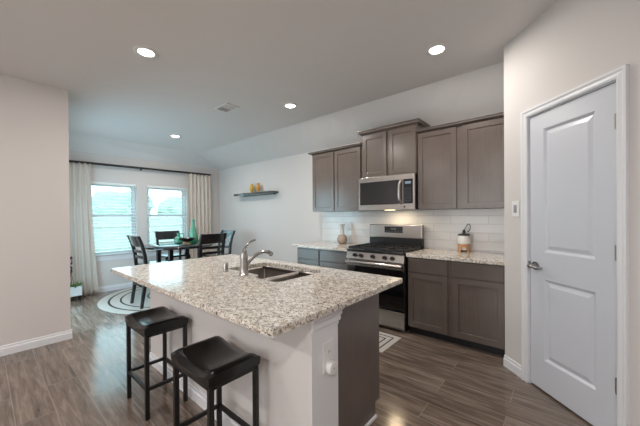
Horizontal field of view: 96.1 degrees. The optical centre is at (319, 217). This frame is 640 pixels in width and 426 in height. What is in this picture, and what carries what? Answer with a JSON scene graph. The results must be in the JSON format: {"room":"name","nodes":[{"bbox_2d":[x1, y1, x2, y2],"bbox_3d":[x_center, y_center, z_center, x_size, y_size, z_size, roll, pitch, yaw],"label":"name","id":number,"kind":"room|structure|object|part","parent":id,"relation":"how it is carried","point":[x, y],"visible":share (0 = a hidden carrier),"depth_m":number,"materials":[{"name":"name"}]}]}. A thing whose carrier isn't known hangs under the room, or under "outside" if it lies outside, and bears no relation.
{"room":"kitchen","nodes":[
{"label":"kitchen","id":0,"kind":"room"},
{"bbox_2d":[0,74,70,345],"bbox_3d":[-4.472,-0.050,1.389,0.120,2.870,4.960,0,0,40],"label":"wall","id":1,"kind":"structure","parent":0,"point":[34,120],"depth_m":3.02,"materials":[{"name":"grey paint"}]},
{"bbox_2d":[0,330,71,356],"bbox_3d":[-4.375,1.335,1.393,0.015,0.099,4.872,0,0,40],"label":"baseboard","id":2,"kind":"structure","parent":1,"relation":"attached to","point":[24,345],"depth_m":3.02,"materials":[{"name":"white paint"}]},
{"bbox_2d":[69,150,218,286],"bbox_3d":[-3.544,0.050,5.911,0.150,2.620,3.380,0,0,40],"label":"wall","id":3,"kind":"structure","parent":0,"point":[99,173],"depth_m":5.74,"materials":[{"name":"grey paint"}]},
{"bbox_2d":[94,282,132,293],"bbox_3d":[-3.454,1.310,5.886,0.015,0.099,3.200,0,0,40],"label":"baseboard","id":4,"kind":"structure","parent":3,"relation":"attached to","point":[123,285],"depth_m":5.41,"materials":[{"name":"white paint"}]},
{"bbox_2d":[91,184,138,261],"bbox_3d":[-3.935,0.070,5.426,0.175,1.450,0.875,0,0,40],"label":"window","id":5,"kind":"structure","parent":3,"relation":"in","point":[132,189],"depth_m":5.55,"materials":[{"name":"white paint"}]},
{"bbox_3d":[-3.989,-0.320,5.468,0.040,0.610,0.755,0,0,40],"label":"sash","id":6,"kind":"part","parent":5,"relation":"part of","materials":[{"name":"clear glass"}]},
{"bbox_3d":[-3.975,0.313,5.463,0.040,0.735,0.755,0,0,40],"label":"sash","id":7,"kind":"part","parent":5,"relation":"part of","materials":[{"name":"glass"}]},
{"bbox_2d":[91,181,136,255],"bbox_3d":[-3.910,0.022,5.405,0.053,1.351,0.807,0,0,40],"label":"window blind","id":8,"kind":"object","parent":5,"relation":"attached to","point":[92,182],"visible":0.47,"depth_m":5.41,"materials":[{"name":"white plastic"}]},
{"bbox_3d":[-3.910,0.032,5.405,0.053,1.315,0.486,0,0,40],"label":"ladder cord","id":9,"kind":"part","parent":8,"relation":"part of","materials":[{"name":"white plastic"}]},
{"bbox_3d":[-3.904,0.688,5.406,0.042,0.020,0.807,0,0,40],"label":"rail","id":10,"kind":"part","parent":8,"relation":"part of","materials":[{"name":"white"}]},
{"bbox_3d":[-3.905,0.721,5.407,0.108,0.022,0.875,0,0,40],"label":"sill","id":11,"kind":"part","parent":5,"relation":"part of","materials":[{"name":"white paint"}]},
{"bbox_2d":[69,160,210,175],"bbox_3d":[-3.526,-0.969,5.731,0.115,0.104,2.865,0,0,40],"label":"curtain rod","id":12,"kind":"object","parent":3,"relation":"attached to","point":[74,161],"visible":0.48,"depth_m":5.59,"materials":[{"name":"black metal"}]},
{"bbox_2d":[69,162,98,297],"bbox_3d":[-4.158,0.193,4.918,0.071,2.327,0.592,0,0,40],"label":"curtain","id":13,"kind":"object","parent":12,"relation":"hanging from","point":[82,242],"visible":0.56,"depth_m":4.97,"materials":[{"name":"beige fabric"}]},
{"bbox_2d":[187,173,211,258],"bbox_3d":[-2.749,0.165,6.581,0.071,2.351,0.553,0,0,40],"label":"curtain","id":14,"kind":"object","parent":12,"relation":"hanging from","point":[199,186],"visible":0.56,"depth_m":6.57,"materials":[{"name":"beige fabric"}]},
{"bbox_2d":[146,188,185,255],"bbox_3d":[-3.288,0.062,6.189,0.175,1.450,0.875,0,0,40],"label":"window","id":15,"kind":"structure","parent":3,"relation":"in","point":[149,253],"depth_m":6.25,"materials":[{"name":"white paint"}]},
{"bbox_3d":[-3.259,0.713,6.170,0.108,0.022,0.875,0,0,40],"label":"sill","id":16,"kind":"part","parent":15,"relation":"part of","materials":[{"name":"white paint"}]},
{"bbox_3d":[-3.343,-0.327,6.231,0.040,0.610,0.755,0,0,40],"label":"sash","id":17,"kind":"part","parent":15,"relation":"part of","materials":[{"name":"clear glass"}]},
{"bbox_3d":[-3.329,0.305,6.226,0.040,0.735,0.755,0,0,40],"label":"sash","id":18,"kind":"part","parent":15,"relation":"part of","materials":[{"name":"glass"}]},
{"bbox_2d":[147,185,186,250],"bbox_3d":[-3.264,0.015,6.168,0.053,1.351,0.807,0,0,40],"label":"window blind","id":19,"kind":"object","parent":15,"relation":"attached to","point":[148,186],"visible":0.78,"depth_m":6.13,"materials":[{"name":"white plastic"}]},
{"bbox_2d":[222,263,228,271],"bbox_3d":[-0.765,0.403,2.329,0.052,0.074,0.052,0,0,40],"label":"soap dispenser","id":20,"kind":"object","parent":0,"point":[225,265],"visible":1,"depth_m":2.31,"materials":[{"name":"grey metal"}]},
{"bbox_2d":[0,0,558,169],"bbox_3d":[-2.238,-1.360,1.593,7.567,0.518,8.180,0,0,40],"label":"ceiling","id":21,"kind":"structure","parent":0,"point":[349,67],"depth_m":2.81,"materials":[{"name":"white paint"}]},
{"bbox_2d":[133,46,158,58],"bbox_3d":[-1.542,-1.464,2.549,0.198,0.021,0.198,0,0,40],"label":"recessed light","id":22,"kind":"object","parent":21,"relation":"in","point":[143,51],"visible":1,"depth_m":2.54,"materials":[{"name":"white plastic"}]},
{"bbox_2d":[169,134,180,137],"bbox_3d":[-2.518,-1.416,5.001,0.198,0.021,0.198,0,0,40],"label":"recessed light","id":23,"kind":"object","parent":21,"relation":"in","point":[171,135],"visible":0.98,"depth_m":5.00,"materials":[{"name":"white plastic"}]},
{"bbox_2d":[215,103,239,112],"bbox_3d":[-1.236,-1.452,3.823,0.300,0.014,0.200,0,0,40],"label":"ceiling vent","id":24,"kind":"object","parent":21,"relation":"in","point":[230,107],"visible":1,"depth_m":3.79,"materials":[{"name":"white plastic"}]},
{"bbox_2d":[283,103,297,108],"bbox_3d":[-0.393,-1.478,3.804,0.198,0.021,0.198,0,0,40],"label":"recessed light","id":25,"kind":"object","parent":21,"relation":"in","point":[286,105],"visible":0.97,"depth_m":3.79,"materials":[{"name":"white plastic"}]},
{"bbox_2d":[425,43,448,55],"bbox_3d":[1.060,-1.525,2.612,0.198,0.021,0.198,0,0,40],"label":"recessed light","id":26,"kind":"object","parent":21,"relation":"in","point":[437,49],"visible":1,"depth_m":2.60,"materials":[{"name":"white plastic"}]},
{"bbox_2d":[0,287,592,425],"bbox_3d":[-2.218,1.419,1.630,7.700,0.100,8.220,0,0,40],"label":"floor","id":27,"kind":"structure","parent":0,"point":[81,380],"depth_m":2.28,"materials":[{"name":"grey wood"}]},
{"bbox_2d":[70,256,83,300],"bbox_3d":[-4.014,1.002,4.693,0.264,0.734,0.280,0,0,40],"label":"flower planter","id":28,"kind":"object","parent":27,"relation":"on","point":[75,290],"visible":0.5,"depth_m":4.69,"materials":[{"name":"white ceramic"}]},
{"bbox_2d":[97,286,150,313],"bbox_3d":[-2.536,1.351,5.201,2.360,0.010,2.360,0,0,40],"label":"round rug","id":29,"kind":"object","parent":27,"relation":"on","point":[118,302],"visible":0.19,"depth_m":4.58,"materials":[{"name":"white fabric"}]},
{"bbox_2d":[126,235,168,308],"bbox_3d":[-2.668,0.811,4.544,0.464,1.075,0.545,0,0,40],"label":"dining chair","id":30,"kind":"object","parent":29,"relation":"on","point":[135,241],"visible":0.62,"depth_m":4.35,"materials":[{"name":"black paint"}]},
{"bbox_3d":[-2.954,0.813,4.532,0.038,1.075,0.152,0,0,40],"label":"post","id":31,"kind":"part","parent":30,"relation":"part of","materials":[{"name":"black paint"}]},
{"bbox_3d":[-2.634,0.812,4.260,0.038,1.075,0.152,0,0,40],"label":"post","id":32,"kind":"part","parent":30,"relation":"part of","materials":[{"name":"black paint"}]},
{"bbox_3d":[-2.627,0.741,4.594,0.450,0.035,0.415,0,0,40],"label":"seat","id":33,"kind":"part","parent":30,"relation":"part of","materials":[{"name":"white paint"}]},
{"bbox_2d":[155,230,190,260],"bbox_3d":[-2.904,0.808,5.671,0.545,1.075,0.464,0,0,40],"label":"dining chair","id":34,"kind":"object","parent":29,"relation":"on","point":[160,235],"visible":0.31,"depth_m":5.73,"materials":[{"name":"black paint"}]},
{"bbox_3d":[-3.188,0.811,5.636,0.152,1.075,0.038,0,0,40],"label":"post","id":35,"kind":"part","parent":34,"relation":"part of","materials":[{"name":"black paint"}]},
{"bbox_3d":[-2.854,0.738,5.628,0.415,0.035,0.450,0,0,40],"label":"seat","id":36,"kind":"part","parent":34,"relation":"part of","materials":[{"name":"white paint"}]},
{"bbox_2d":[144,242,212,260],"bbox_3d":[-2.539,0.913,5.199,1.132,0.864,1.132,0,0,40],"label":"dining table","id":37,"kind":"object","parent":29,"relation":"on","point":[170,246],"visible":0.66,"depth_m":4.94,"materials":[{"name":"black paint"}]},
{"bbox_3d":[-2.898,0.939,5.170,0.068,0.818,0.068,0,0,40],"label":"leg","id":38,"kind":"part","parent":37,"relation":"part of","materials":[{"name":"black paint"}]},
{"bbox_3d":[-2.509,0.938,4.841,0.068,0.818,0.068,0,0,40],"label":"leg","id":39,"kind":"part","parent":37,"relation":"part of","materials":[{"name":"black paint"}]},
{"bbox_2d":[174,233,183,242],"bbox_3d":[-2.682,0.388,5.459,0.172,0.185,0.164,0,0,40],"label":"glass jug","id":40,"kind":"object","parent":37,"relation":"on","point":[176,239],"visible":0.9,"depth_m":5.41,"materials":[{"name":"green glass"}]},
{"bbox_3d":[-2.569,0.935,5.558,0.068,0.818,0.068,0,0,40],"label":"leg","id":41,"kind":"part","parent":37,"relation":"part of","materials":[{"name":"black paint"}]},
{"bbox_2d":[179,237,194,243],"bbox_3d":[-2.400,0.426,5.195,0.280,0.108,0.280,0,0,40],"label":"footed bowl","id":42,"kind":"object","parent":37,"relation":"on","point":[186,240],"visible":0.98,"depth_m":5.14,"materials":[{"name":"ceramic"}]},
{"bbox_2d":[189,219,197,242],"bbox_3d":[-2.402,0.259,5.457,0.164,0.440,0.164,0,0,40],"label":"glass bottle","id":43,"kind":"object","parent":37,"relation":"on","point":[193,232],"visible":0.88,"depth_m":5.41,"materials":[{"name":"green glass"}]},
{"bbox_2d":[193,233,226,258],"bbox_3d":[-1.951,0.805,4.962,0.545,1.075,0.464,0,0,40],"label":"dining chair","id":44,"kind":"object","parent":29,"relation":"on","point":[221,237],"visible":0.52,"depth_m":4.79,"materials":[{"name":"black paint"}]},
{"bbox_3d":[-1.938,0.806,4.676,0.152,1.075,0.038,0,0,40],"label":"post","id":45,"kind":"part","parent":44,"relation":"part of","materials":[{"name":"black paint"}]},
{"bbox_3d":[-1.667,0.803,4.997,0.152,1.075,0.038,0,0,40],"label":"post","id":46,"kind":"part","parent":44,"relation":"part of","materials":[{"name":"black paint"}]},
{"bbox_2d":[202,230,234,256],"bbox_3d":[-2.038,0.802,5.714,0.464,1.075,0.545,0,0,40],"label":"dining chair","id":47,"kind":"object","parent":29,"relation":"on","point":[230,234],"visible":0.34,"depth_m":5.73,"materials":[{"name":"black paint"}]},
{"bbox_3d":[-2.080,0.733,5.664,0.450,0.035,0.415,0,0,40],"label":"seat","id":48,"kind":"part","parent":47,"relation":"part of","materials":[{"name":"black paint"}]},
{"bbox_3d":[-1.752,0.800,5.727,0.038,1.075,0.152,0,0,40],"label":"post","id":49,"kind":"part","parent":47,"relation":"part of","materials":[{"name":"black paint"}]},
{"bbox_2d":[125,306,188,420],"bbox_3d":[-1.221,1.042,2.152,0.404,0.635,0.296,0,0,40],"label":"bar stool","id":50,"kind":"object","parent":27,"relation":"on","point":[148,323],"visible":0.94,"depth_m":2.11,"materials":[{"name":"black wood"}]},
{"bbox_3d":[-1.443,1.075,2.172,0.025,0.573,0.025,0,0,40],"label":"leg","id":51,"kind":"part","parent":50,"relation":"part of","materials":[{"name":"black wood"}]},
{"bbox_3d":[-1.164,1.074,1.936,0.025,0.573,0.025,0,0,40],"label":"leg","id":52,"kind":"part","parent":50,"relation":"part of","materials":[{"name":"black wood"}]},
{"bbox_3d":[-1.223,0.798,2.151,0.391,0.022,0.281,0,0,40],"label":"seat rail","id":53,"kind":"part","parent":50,"relation":"part of","materials":[{"name":"black wood"}]},
{"bbox_3d":[-1.223,0.755,2.150,0.404,0.062,0.296,0,0,40],"label":"seat","id":54,"kind":"part","parent":50,"relation":"part of","materials":[{"name":"black leather"}]},
{"bbox_3d":[-1.278,1.073,2.368,0.025,0.573,0.025,0,0,40],"label":"leg","id":55,"kind":"part","parent":50,"relation":"part of","materials":[{"name":"black wood"}]},
{"bbox_3d":[-0.999,1.072,2.131,0.025,0.573,0.025,0,0,40],"label":"leg","id":56,"kind":"part","parent":50,"relation":"part of","materials":[{"name":"black wood"}]},
{"bbox_2d":[171,336,260,425],"bbox_3d":[-0.565,1.040,1.557,0.404,0.635,0.296,0,0,40],"label":"bar stool","id":57,"kind":"object","parent":27,"relation":"on","point":[212,363],"visible":1,"depth_m":1.52,"materials":[{"name":"black"}]},
{"bbox_3d":[-0.787,1.073,1.577,0.025,0.573,0.025,0,0,40],"label":"leg","id":58,"kind":"part","parent":57,"relation":"part of","materials":[{"name":"black wood"}]},
{"bbox_3d":[-0.508,1.072,1.341,0.025,0.573,0.025,0,0,40],"label":"leg","id":59,"kind":"part","parent":57,"relation":"part of","materials":[{"name":"black wood"}]},
{"bbox_3d":[-0.567,0.796,1.556,0.391,0.022,0.281,0,0,40],"label":"seat rail","id":60,"kind":"part","parent":57,"relation":"part of","materials":[{"name":"black wood"}]},
{"bbox_3d":[-0.567,0.753,1.556,0.404,0.062,0.296,0,0,40],"label":"seat","id":61,"kind":"part","parent":57,"relation":"part of","materials":[{"name":"black leather"}]},
{"bbox_3d":[-0.622,1.071,1.773,0.025,0.573,0.025,0,0,40],"label":"leg","id":62,"kind":"part","parent":57,"relation":"part of","materials":[{"name":"black"}]},
{"bbox_3d":[-0.343,1.070,1.536,0.025,0.573,0.025,0,0,40],"label":"leg","id":63,"kind":"part","parent":57,"relation":"part of","materials":[{"name":"black wood"}]},
{"bbox_2d":[149,266,378,425],"bbox_3d":[-0.561,0.913,2.323,2.057,0.883,0.789,0,0,40],"label":"kitchen island","id":64,"kind":"object","parent":27,"relation":"on","point":[294,390],"visible":0.42,"depth_m":1.70,"materials":[{"name":"grey paint"}]},
{"bbox_3d":[-0.819,1.308,2.038,2.030,0.099,0.015,0,0,40],"label":"baseboard","id":65,"kind":"part","parent":64,"relation":"part of","materials":[{"name":"white paint"}]},
{"bbox_2d":[111,254,401,337],"bbox_3d":[-0.625,0.455,2.282,2.161,0.032,1.205,0,0,40],"label":"island countertop","id":66,"kind":"structure","parent":64,"relation":"on","point":[271,309],"depth_m":1.78,"materials":[{"name":"stone"}]},
{"bbox_2d":[239,239,272,275],"bbox_3d":[-0.500,0.303,2.286,0.072,0.270,0.320,0,0,40],"label":"kitchen faucet","id":67,"kind":"object","parent":66,"relation":"on","point":[244,262],"visible":1,"depth_m":2.18,"materials":[{"name":"grey metal"}]},
{"bbox_3d":[-0.549,0.212,2.229,0.020,0.085,0.115,0,0,40],"label":"lever","id":68,"kind":"part","parent":67,"relation":"part of","materials":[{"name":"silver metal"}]},
{"bbox_3d":[-0.487,0.326,2.301,0.040,0.121,0.281,0,0,40],"label":"spout","id":69,"kind":"part","parent":67,"relation":"part of","materials":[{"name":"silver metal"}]},
{"bbox_2d":[237,266,314,281],"bbox_3d":[-0.404,0.556,2.376,0.752,0.181,0.516,0,0,40],"label":"sink","id":70,"kind":"object","parent":66,"relation":"in","point":[259,271],"visible":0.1,"depth_m":2.45,"materials":[{"name":"silver metal"}]},
{"bbox_3d":[-0.420,0.564,2.705,0.340,0.147,0.019,0,0,40],"label":"drawer","id":71,"kind":"part","parent":64,"relation":"part of","materials":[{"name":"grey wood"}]},
{"bbox_3d":[-0.349,0.861,2.622,1.937,0.782,0.018,0,0,40],"label":"frame","id":72,"kind":"part","parent":64,"relation":"part of","materials":[{"name":"black"}]},
{"bbox_3d":[0.028,0.959,1.466,0.004,0.790,0.210,0,0,40],"label":"casing","id":73,"kind":"part","parent":64,"relation":"part of","materials":[{"name":"white paint"}]},
{"bbox_3d":[0.026,0.520,1.482,0.073,0.098,0.237,0,0,40],"label":"cap moulding","id":74,"kind":"part","parent":64,"relation":"part of","materials":[{"name":"white paint"}]},
{"bbox_2d":[323,339,333,374],"bbox_3d":[0.044,0.712,1.474,0.009,0.155,0.088,0,0,40],"label":"wall socket","id":75,"kind":"object","parent":64,"relation":"attached to","point":[328,347],"visible":0.8,"depth_m":1.47,"materials":[{"name":"white plastic"}]},
{"bbox_2d":[326,359,337,374],"bbox_3d":[0.061,0.762,1.463,0.033,0.070,0.070,0,0,40],"label":"plug","id":76,"kind":"object","parent":64,"relation":"attached to","point":[331,366],"visible":1,"depth_m":1.45,"materials":[{"name":"white plastic"}]},
{"bbox_3d":[0.228,0.910,1.791,0.018,0.883,0.542,0,0,40],"label":"panel","id":77,"kind":"part","parent":64,"relation":"part of","materials":[{"name":"grey wood"}]},
{"bbox_2d":[297,247,346,273],"bbox_3d":[0.211,0.897,4.390,0.964,0.888,0.614,0,0,40],"label":"base cabinet","id":78,"kind":"object","parent":27,"relation":"on","point":[334,259],"visible":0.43,"depth_m":4.13,"materials":[{"name":"grey wood"}]},
{"bbox_3d":[-0.180,0.550,4.328,0.432,0.144,0.019,0,0,40],"label":"drawer","id":79,"kind":"part","parent":78,"relation":"part of","materials":[{"name":"grey wood"}]},
{"bbox_3d":[-0.177,0.941,4.330,0.432,0.610,0.019,0,0,40],"label":"door","id":80,"kind":"part","parent":78,"relation":"part of","materials":[{"name":"grey wood"}]},
{"bbox_2d":[292,241,360,251],"bbox_3d":[0.169,0.432,4.397,1.042,0.042,0.633,0,0,40],"label":"countertop","id":81,"kind":"structure","parent":78,"relation":"on","point":[336,246],"depth_m":4.26,"materials":[{"name":"stone"}]},
{"bbox_2d":[337,224,346,243],"bbox_3d":[0.344,0.258,4.468,0.160,0.302,0.160,0,0,40],"label":"vase","id":82,"kind":"object","parent":81,"relation":"on","point":[342,238],"visible":1,"depth_m":4.42,"materials":[{"name":"white ceramic"}]},
{"bbox_3d":[0.189,0.549,4.016,0.496,0.144,0.019,0,0,40],"label":"drawer","id":83,"kind":"part","parent":78,"relation":"part of","materials":[{"name":"grey wood"}]},
{"bbox_3d":[0.192,0.940,4.017,0.496,0.610,0.019,0,0,40],"label":"door","id":84,"kind":"part","parent":78,"relation":"part of","materials":[{"name":"grey wood"}]},
{"bbox_2d":[345,224,423,331],"bbox_3d":[0.850,0.719,3.765,0.794,1.240,0.706,0,0,40],"label":"gas range","id":85,"kind":"object","parent":27,"relation":"on","point":[385,254],"visible":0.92,"depth_m":3.50,"materials":[{"name":"silver metal"}]},
{"bbox_3d":[0.640,0.574,3.517,0.770,0.052,0.058,0,0,40],"label":"handle","id":86,"kind":"part","parent":85,"relation":"part of","materials":[{"name":"silver metal"}]},
{"bbox_3d":[0.660,0.576,3.540,0.788,0.081,0.005,0,0,40],"label":"door trim","id":87,"kind":"part","parent":85,"relation":"part of","materials":[{"name":"silver metal"}]},
{"bbox_3d":[0.664,0.484,3.546,0.794,0.091,0.060,0,0,40],"label":"control panel","id":88,"kind":"part","parent":85,"relation":"part of","materials":[{"name":"silver metal"}]},
{"bbox_3d":[0.674,0.804,3.556,0.788,0.538,0.036,0,0,40],"label":"oven door","id":89,"kind":"part","parent":85,"relation":"part of","materials":[{"name":"black glass"}]},
{"bbox_2d":[347,248,421,255],"bbox_3d":[0.841,0.423,3.756,0.794,0.023,0.577,0,0,40],"label":"cooktop","id":90,"kind":"object","parent":85,"relation":"in","point":[366,251],"depth_m":3.53,"materials":[{"name":"black metal"}]},
{"bbox_3d":[0.676,1.205,3.558,0.788,0.203,0.036,0,0,40],"label":"storage drawer","id":91,"kind":"part","parent":85,"relation":"part of","materials":[{"name":"silver metal"}]},
{"bbox_2d":[379,331,400,352],"bbox_3d":[0.302,1.340,3.407,1.200,0.008,0.450,0,0,40],"label":"runner rug","id":92,"kind":"object","parent":27,"relation":"on","point":[386,340],"visible":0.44,"depth_m":3.12,"materials":[{"name":"white fabric"}]},
{"bbox_2d":[408,257,504,355],"bbox_3d":[1.572,0.892,3.237,0.965,0.888,0.614,0,0,40],"label":"base cabinet","id":93,"kind":"object","parent":27,"relation":"on","point":[461,303],"visible":0.85,"depth_m":2.96,"materials":[{"name":"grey wood"}]},
{"bbox_3d":[1.182,0.545,3.175,0.430,0.144,0.019,0,0,40],"label":"drawer","id":94,"kind":"part","parent":93,"relation":"part of","materials":[{"name":"grey wood"}]},
{"bbox_3d":[1.185,0.936,3.176,0.430,0.610,0.019,0,0,40],"label":"door","id":95,"kind":"part","parent":93,"relation":"part of","materials":[{"name":"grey wood"}]},
{"bbox_2d":[406,248,504,265],"bbox_3d":[1.557,0.427,3.221,0.969,0.042,0.633,0,0,40],"label":"countertop","id":96,"kind":"structure","parent":93,"relation":"on","point":[437,254],"depth_m":3.08,"materials":[{"name":"stone"}]},
{"bbox_2d":[457,224,470,251],"bbox_3d":[1.700,0.238,3.399,0.140,0.333,0.140,0,0,-24],"label":"ceramic canister","id":97,"kind":"object","parent":96,"relation":"on","point":[463,239],"visible":0.98,"depth_m":3.35,"materials":[{"name":"white ceramic"}]},
{"bbox_3d":[1.699,0.201,3.398,0.136,0.026,0.136,0,0,40],"label":"lid","id":98,"kind":"part","parent":97,"relation":"part of","materials":[{"name":"grey metal"}]},
{"bbox_3d":[1.560,0.544,2.855,0.456,0.144,0.019,0,0,40],"label":"drawer","id":99,"kind":"part","parent":93,"relation":"part of","materials":[{"name":"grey wood"}]},
{"bbox_3d":[1.562,0.935,2.856,0.456,0.610,0.019,0,0,40],"label":"door","id":100,"kind":"part","parent":93,"relation":"part of","materials":[{"name":"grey wood"}]},
{"bbox_2d":[219,142,504,270],"bbox_3d":[0.387,0.028,4.712,7.700,2.620,0.129,0,0,40],"label":"wall","id":101,"kind":"structure","parent":0,"point":[285,218],"depth_m":5.32,"materials":[{"name":"grey paint"}]},
{"bbox_2d":[234,191,278,196],"bbox_3d":[-1.358,-0.486,5.996,1.280,0.057,0.174,0,0,40],"label":"floating shelf","id":102,"kind":"object","parent":101,"relation":"attached to","point":[262,192],"visible":1,"depth_m":5.89,"materials":[{"name":"black paint"}]},
{"bbox_2d":[249,183,253,192],"bbox_3d":[-1.441,-0.616,6.069,0.095,0.202,0.094,0,0,40],"label":"ornament","id":103,"kind":"object","parent":102,"relation":"on","point":[251,188],"visible":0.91,"depth_m":6.04,"materials":[{"name":"yellow ceramic"}]},
{"bbox_2d":[308,142,367,211],"bbox_3d":[0.312,-0.568,4.447,1.014,0.945,0.376,0,0,40],"label":"upper cabinet","id":104,"kind":"object","parent":101,"relation":"attached to","point":[337,172],"visible":0.91,"depth_m":4.30,"materials":[{"name":"grey wood"}]},
{"bbox_3d":[0.048,-0.545,4.494,0.428,0.895,0.019,0,0,40],"label":"door","id":105,"kind":"part","parent":104,"relation":"part of","materials":[{"name":"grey wood"}]},
{"bbox_3d":[0.309,-1.017,4.444,1.014,0.046,0.375,0,0,40],"label":"crown moulding","id":106,"kind":"part","parent":104,"relation":"part of","materials":[{"name":"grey wood"}]},
{"bbox_3d":[0.399,-0.546,4.196,0.456,0.895,0.019,0,0,40],"label":"door","id":107,"kind":"part","parent":104,"relation":"part of","materials":[{"name":"grey wood"}]},
{"bbox_2d":[357,118,430,177],"bbox_3d":[0.978,-0.866,3.860,0.871,0.640,0.406,0,0,40],"label":"upper cabinet","id":108,"kind":"object","parent":101,"relation":"attached to","point":[392,149],"visible":0.87,"depth_m":3.69,"materials":[{"name":"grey wood"}]},
{"bbox_3d":[0.733,-0.834,3.872,0.358,0.570,0.019,0,0,40],"label":"door","id":109,"kind":"part","parent":108,"relation":"part of","materials":[{"name":"grey wood"}]},
{"bbox_2d":[359,173,417,210],"bbox_3d":[0.951,-0.319,3.857,0.796,0.443,0.451,0,0,40],"label":"microwave","id":110,"kind":"object","parent":108,"relation":"attached to","point":[400,191],"visible":0.98,"depth_m":3.69,"materials":[{"name":"silver metal"}]},
{"bbox_3d":[0.994,-0.319,3.571,0.072,0.314,0.038,-1,0,-26],"label":"handle","id":111,"kind":"part","parent":110,"relation":"part of","materials":[{"name":"silver metal"}]},
{"bbox_3d":[1.079,-0.323,3.525,0.120,0.302,0.005,0,0,40],"label":"control panel","id":112,"kind":"part","parent":110,"relation":"part of","materials":[{"name":"black"}]},
{"bbox_3d":[0.976,-1.153,3.858,0.871,0.066,0.405,0,0,40],"label":"crown moulding","id":113,"kind":"part","parent":108,"relation":"part of","materials":[{"name":"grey wood"}]},
{"bbox_3d":[1.031,-0.835,3.619,0.357,0.570,0.019,0,0,40],"label":"door","id":114,"kind":"part","parent":108,"relation":"part of","materials":[{"name":"grey wood"}]},
{"bbox_2d":[416,112,503,209],"bbox_3d":[1.645,-0.582,3.317,0.950,0.965,0.376,0,0,40],"label":"upper cabinet","id":115,"kind":"object","parent":101,"relation":"attached to","point":[461,163],"visible":0.79,"depth_m":3.19,"materials":[{"name":"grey wood"}]},
{"bbox_3d":[1.367,-0.559,3.376,0.438,0.915,0.019,0,0,40],"label":"door","id":116,"kind":"part","parent":115,"relation":"part of","materials":[{"name":"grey wood"}]},
{"bbox_3d":[1.545,-1.040,3.201,0.950,0.046,0.076,0,0,40],"label":"crown moulding","id":117,"kind":"part","parent":115,"relation":"part of","materials":[{"name":"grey wood"}]},
{"bbox_3d":[1.748,-0.561,3.054,0.437,0.915,0.019,0,0,40],"label":"door","id":118,"kind":"part","parent":115,"relation":"part of","materials":[{"name":"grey wood"}]},
{"bbox_2d":[504,0,639,425],"bbox_3d":[1.801,-0.134,1.653,0.120,2.950,1.900,0,0,-5],"label":"wall","id":119,"kind":"structure","parent":0,"point":[573,43],"depth_m":1.98,"materials":[{"name":"grey paint"}]},
{"bbox_2d":[503,355,520,377],"bbox_3d":[1.744,1.292,1.654,0.015,0.099,1.900,0,0,-5],"label":"baseboard","id":120,"kind":"structure","parent":119,"relation":"attached to","point":[513,366],"depth_m":2.49,"materials":[{"name":"white paint"}]},
{"bbox_2d":[512,201,518,216],"bbox_3d":[1.669,-0.073,2.459,0.010,0.135,0.082,0,0,-5],"label":"light switch","id":121,"kind":"object","parent":119,"relation":"attached to","point":[515,204],"visible":1,"depth_m":2.45,"materials":[{"name":"white plastic"}]},
{"bbox_2d":[527,82,616,425],"bbox_3d":[1.702,0.265,1.998,0.106,2.122,0.656,0,0,-5],"label":"door","id":122,"kind":"structure","parent":119,"relation":"in","point":[572,263],"depth_m":1.94,"materials":[{"name":"grey paint"}]},
{"bbox_3d":[1.668,0.380,2.221,0.074,0.064,0.143,0,0,-5],"label":"lever handle","id":123,"kind":"part","parent":122,"relation":"part of","materials":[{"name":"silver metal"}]},
{"bbox_2d":[520,64,629,425],"bbox_3d":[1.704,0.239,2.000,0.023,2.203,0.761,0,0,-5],"label":"trim","id":124,"kind":"structure","parent":119,"relation":"attached to","point":[620,74],"depth_m":1.66,"materials":[{"name":"white paint"}]},
{"label":"outside","id":125,"kind":"structure","parent":0,"visible":0},
{"bbox_3d":[-16.631,1.832,16.447,33.350,0.150,56.000,0,0,40],"label":"lawn","id":126,"kind":"structure","parent":125,"visible":0},
{"bbox_2d":[92,192,129,244],"bbox_3d":[-11.886,0.172,15.629,2.896,3.112,2.879,0,0,40],"label":"tree","id":127,"kind":"object","parent":126,"relation":"on","point":[106,197],"visible":0.25,"depth_m":15.36,"materials":[{"name":"green plant"}]},
{"bbox_2d":[93,191,152,214],"bbox_3d":[-14.062,-0.115,20.522,3.980,3.676,3.669,0,0,40],"label":"tree","id":128,"kind":"object","parent":126,"relation":"on","point":[110,193],"visible":0.09,"depth_m":19.85,"materials":[{"name":"green plant"}]},
{"bbox_2d":[93,217,181,251],"bbox_3d":[-10.046,0.838,11.313,0.060,1.790,18.690,0,0,40],"label":"fence","id":129,"kind":"object","parent":126,"relation":"on","point":[119,221],"visible":0.02,"depth_m":12.75,"materials":[{"name":"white wood"}]},
{"bbox_2d":[157,196,180,226],"bbox_3d":[-9.044,0.161,18.691,3.400,3.071,2.779,0,0,40],"label":"tree","id":130,"kind":"object","parent":126,"relation":"on","point":[172,203],"visible":0.18,"depth_m":17.57,"materials":[{"name":"green plant"}]}
]}

